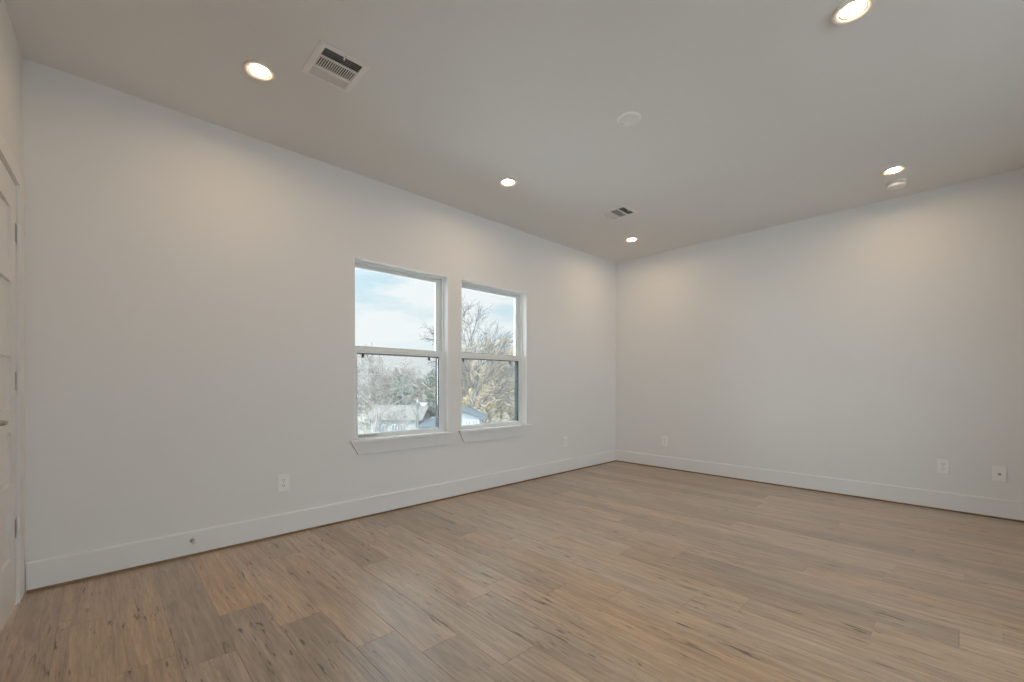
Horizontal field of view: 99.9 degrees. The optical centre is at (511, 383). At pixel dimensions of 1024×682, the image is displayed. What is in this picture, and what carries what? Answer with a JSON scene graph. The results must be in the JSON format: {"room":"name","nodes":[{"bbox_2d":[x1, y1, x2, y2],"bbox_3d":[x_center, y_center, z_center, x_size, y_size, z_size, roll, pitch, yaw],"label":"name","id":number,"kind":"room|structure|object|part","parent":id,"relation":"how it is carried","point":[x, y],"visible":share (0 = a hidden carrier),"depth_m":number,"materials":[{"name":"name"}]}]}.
{"room":"empty room","nodes":[
{"label":"empty room","id":0,"kind":"room"},
{"bbox_2d":[0,0,22,604],"bbox_3d":[-0.637,-0.299,0.020,0.120,2.743,5.750,0,0,-42],"label":"wall","id":1,"kind":"structure","parent":0,"point":[11,59],"depth_m":2.01,"materials":[{"name":"white paint"}]},
{"bbox_2d":[0,159,19,631],"bbox_3d":[-2.145,0.050,1.819,0.103,2.024,0.773,0,0,-42],"label":"door","id":2,"kind":"structure","parent":1,"relation":"in","point":[9,230],"depth_m":1.98,"materials":[{"name":"white paint"}]},
{"bbox_3d":[-1.940,0.147,1.617,0.068,0.062,0.146,0,0,-42],"label":"handle","id":3,"kind":"part","parent":2,"relation":"part of","materials":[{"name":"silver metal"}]},
{"bbox_2d":[0,130,24,602],"bbox_3d":[-2.154,0.011,1.817,0.008,2.120,1.017,0,0,-42],"label":"trim","id":4,"kind":"structure","parent":1,"relation":"attached to","point":[5,151],"depth_m":2.12,"materials":[{"name":"white paint"}]},
{"bbox_2d":[23,58,614,591],"bbox_3d":[-0.705,-0.299,4.043,6.073,2.743,0.165,0,0,-44],"label":"wall","id":5,"kind":"structure","parent":0,"point":[189,280],"depth_m":2.79,"materials":[{"name":"white paint"}]},
{"bbox_2d":[278,474,288,491],"bbox_3d":[-1.618,0.702,3.047,0.074,0.120,0.010,0,0,-44],"label":"power outlet","id":6,"kind":"object","parent":5,"relation":"attached to","point":[283,480],"visible":1,"depth_m":3.04,"materials":[{"name":"white plastic"}]},
{"bbox_2d":[26,450,615,590],"bbox_3d":[-0.530,0.989,4.086,5.431,0.141,0.014,0,0,-44],"label":"baseboard","id":7,"kind":"structure","parent":5,"relation":"attached to","point":[69,567],"depth_m":2.92,"materials":[{"name":"white paint"}]},
{"bbox_2d":[26,460,615,592],"bbox_3d":[-0.530,1.065,4.082,5.423,0.012,0.020,0,0,-44],"label":"trim","id":8,"kind":"structure","parent":5,"relation":"attached to","point":[302,530],"depth_m":2.92,"materials":[{"name":"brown wood"}]},
{"bbox_2d":[350,257,453,454],"bbox_3d":[-0.963,-0.219,3.761,0.980,1.570,0.202,0,0,-44],"label":"window","id":9,"kind":"structure","parent":5,"relation":"in","point":[377,442],"depth_m":3.84,"materials":[{"name":"white plastic"}]},
{"bbox_3d":[-1.013,-0.628,3.813,0.871,0.724,0.032,0,0,-44],"label":"sash","id":10,"kind":"part","parent":9,"relation":"part of","materials":[{"name":"white plastic"}]},
{"bbox_3d":[-0.986,0.082,3.785,0.784,0.659,0.004,0,0,-44],"label":"pane","id":11,"kind":"part","parent":9,"relation":"part of","materials":[{"name":"clear glass"}]},
{"bbox_3d":[-0.985,0.066,3.784,0.861,0.747,0.029,0,0,-44],"label":"sash","id":12,"kind":"part","parent":9,"relation":"part of","materials":[{"name":"white plastic"}]},
{"bbox_3d":[-1.020,0.086,3.820,0.871,0.705,0.038,0,0,-44],"label":"screen frame","id":13,"kind":"part","parent":9,"relation":"part of","materials":[{"name":"grey paint"}]},
{"bbox_2d":[458,279,531,441],"bbox_3d":[-0.201,-0.219,4.490,0.980,1.570,0.202,0,0,-44],"label":"window","id":14,"kind":"structure","parent":5,"relation":"in","point":[519,427],"depth_m":4.69,"materials":[{"name":"white plastic"}]},
{"bbox_3d":[-0.251,-0.628,4.542,0.871,0.724,0.032,0,0,-44],"label":"sash","id":15,"kind":"part","parent":14,"relation":"part of","materials":[{"name":"white plastic"}]},
{"bbox_3d":[-0.223,0.066,4.513,0.861,0.747,0.029,0,0,-44],"label":"sash","id":16,"kind":"part","parent":14,"relation":"part of","materials":[{"name":"white plastic"}]},
{"bbox_3d":[-0.258,0.086,4.549,0.871,0.705,0.038,0,0,-44],"label":"screen frame","id":17,"kind":"part","parent":14,"relation":"part of","materials":[{"name":"grey paint"}]},
{"bbox_2d":[563,436,566,446],"bbox_3d":[0.639,0.700,5.208,0.074,0.120,0.010,0,0,-44],"label":"power outlet","id":18,"kind":"object","parent":5,"relation":"attached to","point":[565,437],"visible":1,"depth_m":5.20,"materials":[{"name":"white plastic"}]},
{"bbox_2d":[357,391,509,433],"bbox_3d":[-33.546,5.922,179.676,320.000,0.500,294.000,0,0,-44],"label":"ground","id":19,"kind":"structure","parent":0,"point":[363,417],"depth_m":72.24,"materials":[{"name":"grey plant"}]},
{"bbox_2d":[357,355,408,414],"bbox_3d":[-19.151,0.556,59.410,9.128,10.374,8.686,0,0,-44],"label":"bare tree","id":20,"kind":"object","parent":19,"relation":"on","point":[368,405],"visible":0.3,"depth_m":58.15,"materials":[{"name":"grey plant"}]},
{"bbox_2d":[357,342,423,433],"bbox_3d":[-6.776,1.795,23.279,6.449,7.858,6.445,0,0,16],"label":"bare tree","id":21,"kind":"object","parent":19,"relation":"on","point":[411,377],"visible":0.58,"depth_m":22.58,"materials":[{"name":"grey plant"}]},
{"bbox_2d":[368,365,421,411],"bbox_3d":[-16.379,1.497,60.087,7.800,8.497,7.588,0,0,-44],"label":"bare tree","id":22,"kind":"object","parent":19,"relation":"on","point":[397,370],"visible":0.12,"depth_m":59.87,"materials":[{"name":"grey plant"}]},
{"bbox_2d":[365,405,434,432],"bbox_3d":[-9.725,3.787,38.117,4.800,3.770,5.200,0,0,1],"label":"house","id":23,"kind":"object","parent":19,"relation":"on","point":[423,415],"visible":0.23,"depth_m":36.51,"materials":[{"name":"grey"}]},
{"bbox_2d":[387,377,416,404],"bbox_3d":[-11.414,2.504,44.666,2.908,6.442,2.310,0,0,-44],"label":"evergreen tree","id":24,"kind":"object","parent":19,"relation":"on","point":[399,382],"visible":0.44,"depth_m":44.41,"materials":[{"name":"grey plant"}]},
{"bbox_2d":[388,401,432,417],"bbox_3d":[-10.312,3.707,43.003,5.282,4.042,3.261,0,0,4],"label":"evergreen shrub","id":25,"kind":"object","parent":19,"relation":"on","point":[414,401],"visible":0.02,"depth_m":43.01,"materials":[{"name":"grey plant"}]},
{"bbox_2d":[403,367,435,406],"bbox_3d":[-12.379,1.283,63.071,8.448,8.916,8.986,0,0,-17],"label":"bare tree","id":26,"kind":"object","parent":19,"relation":"on","point":[421,383],"visible":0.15,"depth_m":61.88,"materials":[{"name":"grey plant"}]},
{"bbox_2d":[416,399,426,428],"bbox_3d":[-5.492,3.337,25.968,0.680,4.770,0.250,0,0,6],"label":"utility pole","id":27,"kind":"object","parent":19,"relation":"on","point":[417,402],"visible":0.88,"depth_m":25.92,"materials":[{"name":"grey wood"}]},
{"bbox_2d":[419,418,435,427],"bbox_3d":[-5.949,4.312,36.338,2.800,2.720,3.800,0,0,8],"label":"house","id":28,"kind":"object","parent":19,"relation":"on","point":[427,423],"visible":0.09,"depth_m":35.12,"materials":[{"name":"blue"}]},
{"bbox_2d":[423,369,435,416],"bbox_3d":[-7.423,2.119,42.989,2.770,7.211,2.747,0,0,-44],"label":"evergreen tree","id":29,"kind":"object","parent":19,"relation":"on","point":[431,373],"visible":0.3,"depth_m":42.64,"materials":[{"name":"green plant"}]},
{"bbox_2d":[430,405,486,424],"bbox_3d":[-3.799,3.687,31.736,3.800,3.970,4.800,0,0,-2],"label":"house","id":30,"kind":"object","parent":19,"relation":"on","point":[470,416],"visible":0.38,"depth_m":29.77,"materials":[{"name":"grey"}]},
{"bbox_2d":[412,296,514,411],"bbox_3d":[-3.200,-0.961,36.602,10.209,13.455,10.420,0,0,14],"label":"bare tree","id":31,"kind":"object","parent":19,"relation":"on","point":[502,346],"visible":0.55,"depth_m":35.16,"materials":[{"name":"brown plant"}]},
{"bbox_2d":[420,333,514,422],"bbox_3d":[-3.061,0.455,40.212,11.623,10.575,9.505,0,0,18],"label":"bare tree","id":32,"kind":"object","parent":19,"relation":"on","point":[480,344],"visible":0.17,"depth_m":39.60,"materials":[{"name":"plant"}]},
{"bbox_2d":[434,343,514,422],"bbox_3d":[-2.440,0.990,38.256,8.147,9.743,9.891,0,0,-30],"label":"bare tree","id":33,"kind":"object","parent":19,"relation":"on","point":[484,390],"visible":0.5,"depth_m":36.38,"materials":[{"name":"plant"}]},
{"bbox_2d":[463,386,494,413],"bbox_3d":[-2.950,2.899,37.199,3.062,5.653,1.969,0,0,4],"label":"tree","id":34,"kind":"object","parent":19,"relation":"on","point":[470,389],"visible":0.2,"depth_m":36.89,"materials":[{"name":"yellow plant"}]},
{"bbox_2d":[470,362,514,419],"bbox_3d":[-0.925,1.599,41.358,6.281,8.252,3.841,0,0,7],"label":"tree","id":35,"kind":"object","parent":19,"relation":"on","point":[508,362],"visible":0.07,"depth_m":40.94,"materials":[{"name":"grey plant"}]},
{"bbox_2d":[471,342,514,421],"bbox_3d":[0.875,0.215,43.018,11.955,11.050,10.118,0,0,22],"label":"bare tree","id":36,"kind":"object","parent":19,"relation":"on","point":[507,342],"visible":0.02,"depth_m":42.93,"materials":[{"name":"brown plant"}]},
{"bbox_2d":[506,403,514,420],"bbox_3d":[0.920,3.712,41.274,3.000,3.920,2.600,0,0,2],"label":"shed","id":37,"kind":"object","parent":19,"relation":"on","point":[513,418],"visible":0.02,"depth_m":40.31,"materials":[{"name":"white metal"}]},
{"bbox_2d":[0,461,1023,681],"bbox_3d":[1.366,1.172,1.948,6.067,0.200,5.826,0,0,-44],"label":"floor","id":38,"kind":"structure","parent":0,"point":[616,571],"depth_m":2.12,"materials":[{"name":"brown wood"}]},
{"bbox_2d":[4,0,1023,262],"bbox_3d":[1.292,-1.731,1.957,6.073,0.120,5.941,0,0,-44],"label":"ceiling","id":39,"kind":"structure","parent":0,"point":[755,114],"depth_m":2.46,"materials":[{"name":"white paint"}]},
{"bbox_2d":[243,60,275,81],"bbox_3d":[-1.348,-1.666,2.298,0.151,0.010,0.151,0,0,-44],"label":"recessed light","id":40,"kind":"object","parent":39,"relation":"in","point":[267,74],"visible":1,"depth_m":2.29,"materials":[{"name":"white plastic"}]},
{"bbox_2d":[301,40,370,92],"bbox_3d":[-0.933,-1.663,2.280,0.256,0.016,0.284,0,0,-44],"label":"ceiling vent","id":41,"kind":"object","parent":39,"relation":"in","point":[327,63],"visible":1,"depth_m":2.27,"materials":[{"name":"white metal"}]},
{"bbox_2d":[499,178,516,186],"bbox_3d":[-0.031,-1.666,3.569,0.151,0.010,0.151,0,0,-44],"label":"recessed light","id":42,"kind":"object","parent":39,"relation":"in","point":[505,182],"visible":1,"depth_m":3.57,"materials":[{"name":"white plastic"}]},
{"bbox_2d":[598,205,637,219],"bbox_3d":[1.039,-1.663,4.208,0.256,0.016,0.284,0,0,-44],"label":"ceiling vent","id":43,"kind":"object","parent":39,"relation":"in","point":[622,211],"visible":1,"depth_m":4.20,"materials":[{"name":"white metal"}]},
{"bbox_2d":[617,112,640,126],"bbox_3d":[0.739,-1.666,2.717,0.148,0.010,0.148,0,0,-44],"label":"disc","id":44,"kind":"object","parent":39,"relation":"attached to","point":[627,119],"visible":1,"depth_m":2.71,"materials":[{"name":"white plastic"}]},
{"bbox_2d":[625,237,637,242],"bbox_3d":[1.385,-1.666,4.991,0.151,0.010,0.151,0,0,-44],"label":"recessed light","id":45,"kind":"object","parent":39,"relation":"in","point":[632,239],"visible":1,"depth_m":4.98,"materials":[{"name":"white plastic"}]},
{"bbox_2d":[832,0,874,24],"bbox_3d":[1.522,-1.666,1.922,0.151,0.010,0.151,0,0,-44],"label":"recessed light","id":46,"kind":"object","parent":39,"relation":"in","point":[850,11],"visible":1,"depth_m":1.93,"materials":[{"name":"white plastic"}]},
{"bbox_2d":[881,165,906,175],"bbox_3d":[2.986,-1.666,3.368,0.151,0.010,0.151,0,0,-44],"label":"recessed light","id":47,"kind":"object","parent":39,"relation":"in","point":[894,170],"visible":1,"depth_m":3.37,"materials":[{"name":"white plastic"}]},
{"bbox_2d":[886,178,906,189],"bbox_3d":[3.184,-1.648,3.565,0.128,0.046,0.128,0,0,-44],"label":"smoke detector","id":48,"kind":"object","parent":39,"relation":"attached to","point":[895,184],"visible":1,"depth_m":3.53,"materials":[{"name":"white plastic"}]},
{"bbox_2d":[615,168,1023,501],"bbox_3d":[3.433,-0.299,3.996,0.140,2.743,5.626,0,0,-44],"label":"wall","id":49,"kind":"structure","parent":0,"point":[881,342],"depth_m":4.11,"materials":[{"name":"white paint"}]},
{"bbox_2d":[662,436,667,445],"bbox_3d":[1.935,0.726,5.452,0.010,0.120,0.074,0,0,-44],"label":"power outlet","id":50,"kind":"object","parent":49,"relation":"attached to","point":[664,438],"visible":1,"depth_m":5.45,"materials":[{"name":"white plastic"}]},
{"bbox_2d":[616,450,1023,520],"bbox_3d":[3.377,0.989,3.942,0.014,0.141,5.626,0,0,-44],"label":"baseboard","id":51,"kind":"structure","parent":49,"relation":"attached to","point":[1002,508],"depth_m":4.11,"materials":[{"name":"white paint"}]},
{"bbox_2d":[616,460,1023,521],"bbox_3d":[3.375,1.065,3.940,0.020,0.012,5.626,0,0,-44],"label":"trim","id":52,"kind":"structure","parent":49,"relation":"attached to","point":[616,460],"depth_m":4.11,"materials":[{"name":"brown wood"}]},
{"bbox_2d":[937,459,948,473],"bbox_3d":[3.657,0.703,3.652,0.010,0.120,0.074,0,0,-44],"label":"power outlet","id":53,"kind":"object","parent":49,"relation":"attached to","point":[942,465],"visible":1,"depth_m":3.65,"materials":[{"name":"white plastic"}]},
{"bbox_2d":[992,466,1006,481],"bbox_3d":[3.873,0.719,3.421,0.018,0.120,0.074,0,0,-44],"label":"outlet","id":54,"kind":"object","parent":49,"relation":"attached to","point":[999,474],"visible":1,"depth_m":3.42,"materials":[{"name":"white plastic"}]}
]}

